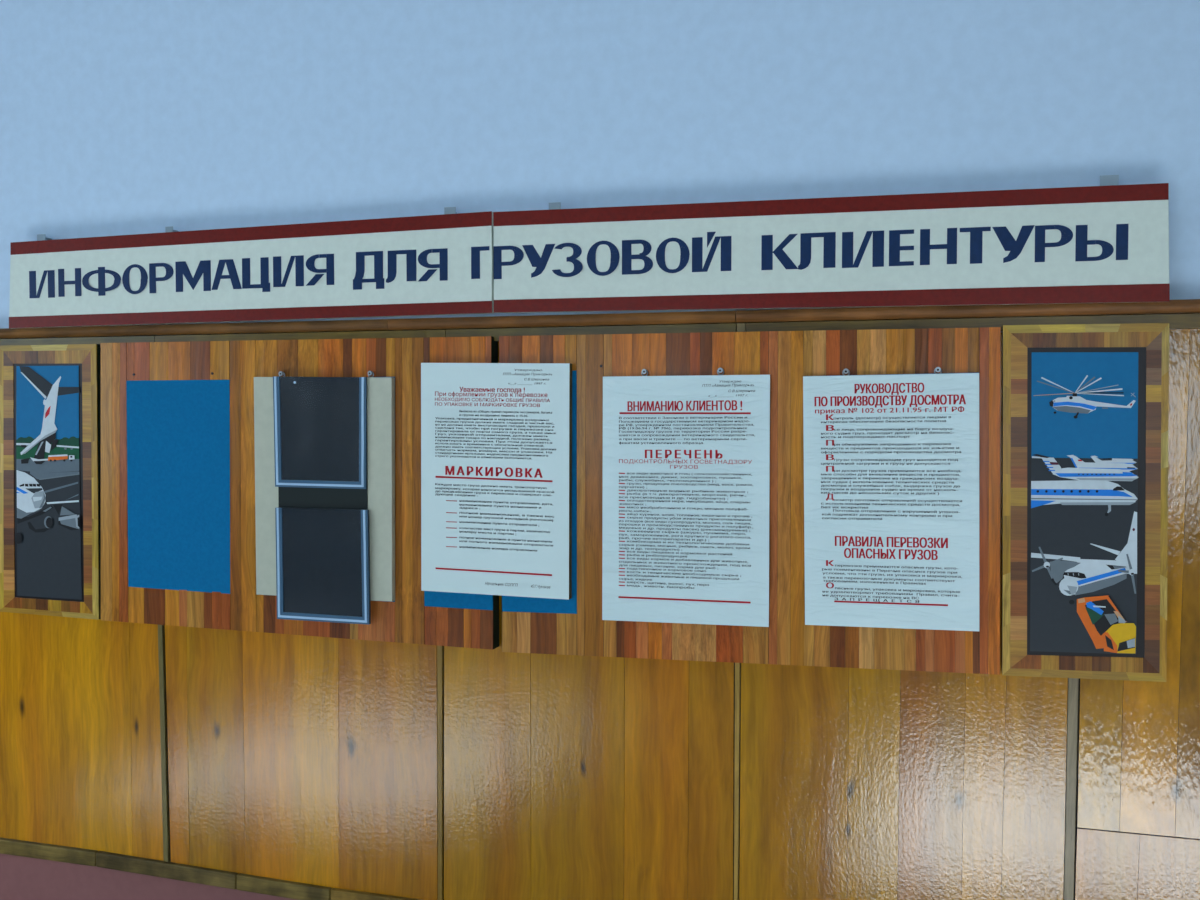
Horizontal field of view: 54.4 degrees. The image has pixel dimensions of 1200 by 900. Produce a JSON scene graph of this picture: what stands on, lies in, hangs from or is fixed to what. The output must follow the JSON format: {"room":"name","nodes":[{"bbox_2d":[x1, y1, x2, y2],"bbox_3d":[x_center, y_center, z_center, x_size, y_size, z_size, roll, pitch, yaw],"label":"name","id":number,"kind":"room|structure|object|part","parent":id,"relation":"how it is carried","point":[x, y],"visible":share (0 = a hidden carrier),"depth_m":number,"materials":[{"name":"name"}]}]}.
{"room":"airport cargo office","nodes":[
{"label":"airport cargo office","id":0,"kind":"room"},
{"bbox_2d":[0,0,1199,899],"bbox_3d":[-0.014,-0.138,2.576,8.300,3.200,0.164,1,2,17],"label":"wall","id":1,"kind":"structure","parent":0,"point":[417,771],"depth_m":2.52,"materials":[{"name":"blue paint"}]},
{"bbox_2d":[0,344,100,619],"bbox_3d":[-1.352,0.076,2.871,0.312,0.666,0.045,1,2,17],"label":"framed picture","id":2,"kind":"object","parent":1,"relation":"attached to","point":[50,395],"visible":0.99,"depth_m":2.85,"materials":[{"name":"brown wood"}]},
{"bbox_3d":[-1.715,0.359,3.026,1.394,1.315,0.008,1,2,17],"label":"plywood panel","id":3,"kind":"part","parent":1,"relation":"part of","materials":[{"name":"brown wood"}]},
{"bbox_2d":[0,838,421,899],"bbox_3d":[-0.036,1.030,2.539,8.300,0.062,0.024,1,2,17],"label":"trim","id":4,"kind":"structure","parent":1,"relation":"attached to","point":[139,865],"depth_m":2.82,"materials":[{"name":"brown wood"}]},
{"bbox_2d":[9,207,493,327],"bbox_3d":[-0.837,-0.415,2.713,1.278,0.242,0.054,1,2,17],"label":"sign board","id":5,"kind":"object","parent":1,"relation":"attached to","point":[428,265],"visible":1,"depth_m":2.67,"materials":[{"name":"beige paint"}]},
{"bbox_3d":[-1.366,-0.509,2.878,0.024,0.041,0.034,1,2,17],"label":"hanger plate","id":6,"kind":"part","parent":5,"relation":"part of","materials":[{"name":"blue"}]},
{"bbox_3d":[-1.013,-0.508,2.773,0.020,0.041,0.034,1,2,17],"label":"hanger plate","id":7,"kind":"part","parent":5,"relation":"part of","materials":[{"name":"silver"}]},
{"bbox_3d":[-0.323,-0.511,2.567,0.026,0.041,0.034,1,2,17],"label":"hanger plate","id":8,"kind":"part","parent":5,"relation":"part of","materials":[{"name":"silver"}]},
{"bbox_2d":[101,336,498,649],"bbox_3d":[-0.715,0.088,2.682,1.020,0.680,0.042,1,2,17],"label":"display board","id":9,"kind":"object","parent":1,"relation":"attached to","point":[178,525],"visible":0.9,"depth_m":2.71,"materials":[{"name":"brown wood"}]},
{"bbox_2d":[254,371,394,624],"bbox_3d":[-0.623,0.103,2.618,0.347,0.562,0.033,1,2,17],"label":"pocket mount","id":10,"kind":"object","parent":9,"relation":"attached to","point":[325,446],"visible":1,"depth_m":2.61,"materials":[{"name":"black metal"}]},
{"bbox_3d":[-0.626,-0.040,2.607,0.233,0.250,0.004,1,2,17],"label":"frame","id":11,"kind":"part","parent":10,"relation":"part of","materials":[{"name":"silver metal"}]},
{"bbox_3d":[-0.621,0.258,2.609,0.233,0.254,0.004,1,2,17],"label":"frame","id":12,"kind":"part","parent":10,"relation":"part of","materials":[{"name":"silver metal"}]},
{"bbox_3d":[-0.711,0.369,2.727,0.753,1.315,0.008,1,2,17],"label":"plywood panel","id":13,"kind":"part","parent":1,"relation":"part of","materials":[{"name":"brown wood"}]},
{"bbox_3d":[-0.034,0.376,2.525,0.682,1.315,0.008,1,2,17],"label":"plywood panel","id":14,"kind":"part","parent":1,"relation":"part of","materials":[{"name":"brown wood"}]},
{"bbox_2d":[0,299,1199,347],"bbox_3d":[-0.040,-0.261,2.483,8.300,0.052,0.050,1,2,17],"label":"trim","id":15,"kind":"structure","parent":1,"relation":"attached to","point":[1185,313],"depth_m":2.42,"materials":[{"name":"brown wood"}]},
{"bbox_2d":[499,327,1000,674],"bbox_3d":[0.279,0.101,2.386,1.027,0.682,0.042,1,2,17],"label":"display board","id":16,"kind":"object","parent":1,"relation":"attached to","point":[575,625],"visible":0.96,"depth_m":2.34,"materials":[{"name":"brown wood"}]},
{"bbox_2d":[421,363,571,599],"bbox_3d":[-0.224,0.062,2.502,0.341,0.501,0.022,1,2,17],"label":"poster","id":17,"kind":"object","parent":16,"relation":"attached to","point":[496,438],"visible":1,"depth_m":2.49,"materials":[{"name":"white paper"}]},
{"bbox_2d":[602,368,770,626],"bbox_3d":[0.173,0.095,2.391,0.350,0.526,0.011,1,2,17],"label":"poster","id":18,"kind":"object","parent":16,"relation":"attached to","point":[686,498],"visible":1,"depth_m":2.38,"materials":[{"name":"white paper"}]},
{"bbox_2d":[803,367,978,630],"bbox_3d":[0.565,0.095,2.275,0.338,0.511,0.011,1,2,17],"label":"poster","id":19,"kind":"object","parent":16,"relation":"attached to","point":[891,462],"visible":1,"depth_m":2.27,"materials":[{"name":"white paper"}]},
{"bbox_2d":[493,175,1169,312],"bbox_3d":[0.413,-0.400,2.340,1.324,0.243,0.055,1,2,17],"label":"sign board","id":20,"kind":"object","parent":1,"relation":"attached to","point":[1108,242],"visible":1,"depth_m":2.29,"materials":[{"name":"beige paint"}]},
{"bbox_3d":[-0.092,-0.506,2.498,0.026,0.041,0.034,1,2,17],"label":"hanger plate","id":21,"kind":"part","parent":20,"relation":"part of","materials":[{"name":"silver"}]},
{"bbox_3d":[0.952,-0.491,2.188,0.032,0.041,0.034,1,2,17],"label":"hanger plate","id":22,"kind":"part","parent":20,"relation":"part of","materials":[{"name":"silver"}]},
{"bbox_3d":[0.600,0.383,2.336,0.662,1.315,0.008,1,2,17],"label":"plywood panel","id":23,"kind":"part","parent":1,"relation":"part of","materials":[{"name":"brown wood"}]},
{"bbox_2d":[1002,323,1168,681],"bbox_3d":[0.909,0.098,2.196,0.293,0.669,0.046,1,2,17],"label":"framed picture","id":24,"kind":"object","parent":1,"relation":"attached to","point":[1085,407],"visible":1,"depth_m":2.18,"materials":[{"name":"brown wood"}]},
{"bbox_3d":[1.067,0.229,2.192,0.334,0.997,0.008,1,2,17],"label":"plywood panel","id":25,"kind":"part","parent":1,"relation":"part of","materials":[{"name":"brown wood"}]},
{"bbox_3d":[1.067,0.887,2.214,0.334,0.315,0.008,1,2,17],"label":"plywood panel","id":26,"kind":"part","parent":1,"relation":"part of","materials":[{"name":"brown wood"}]}
]}

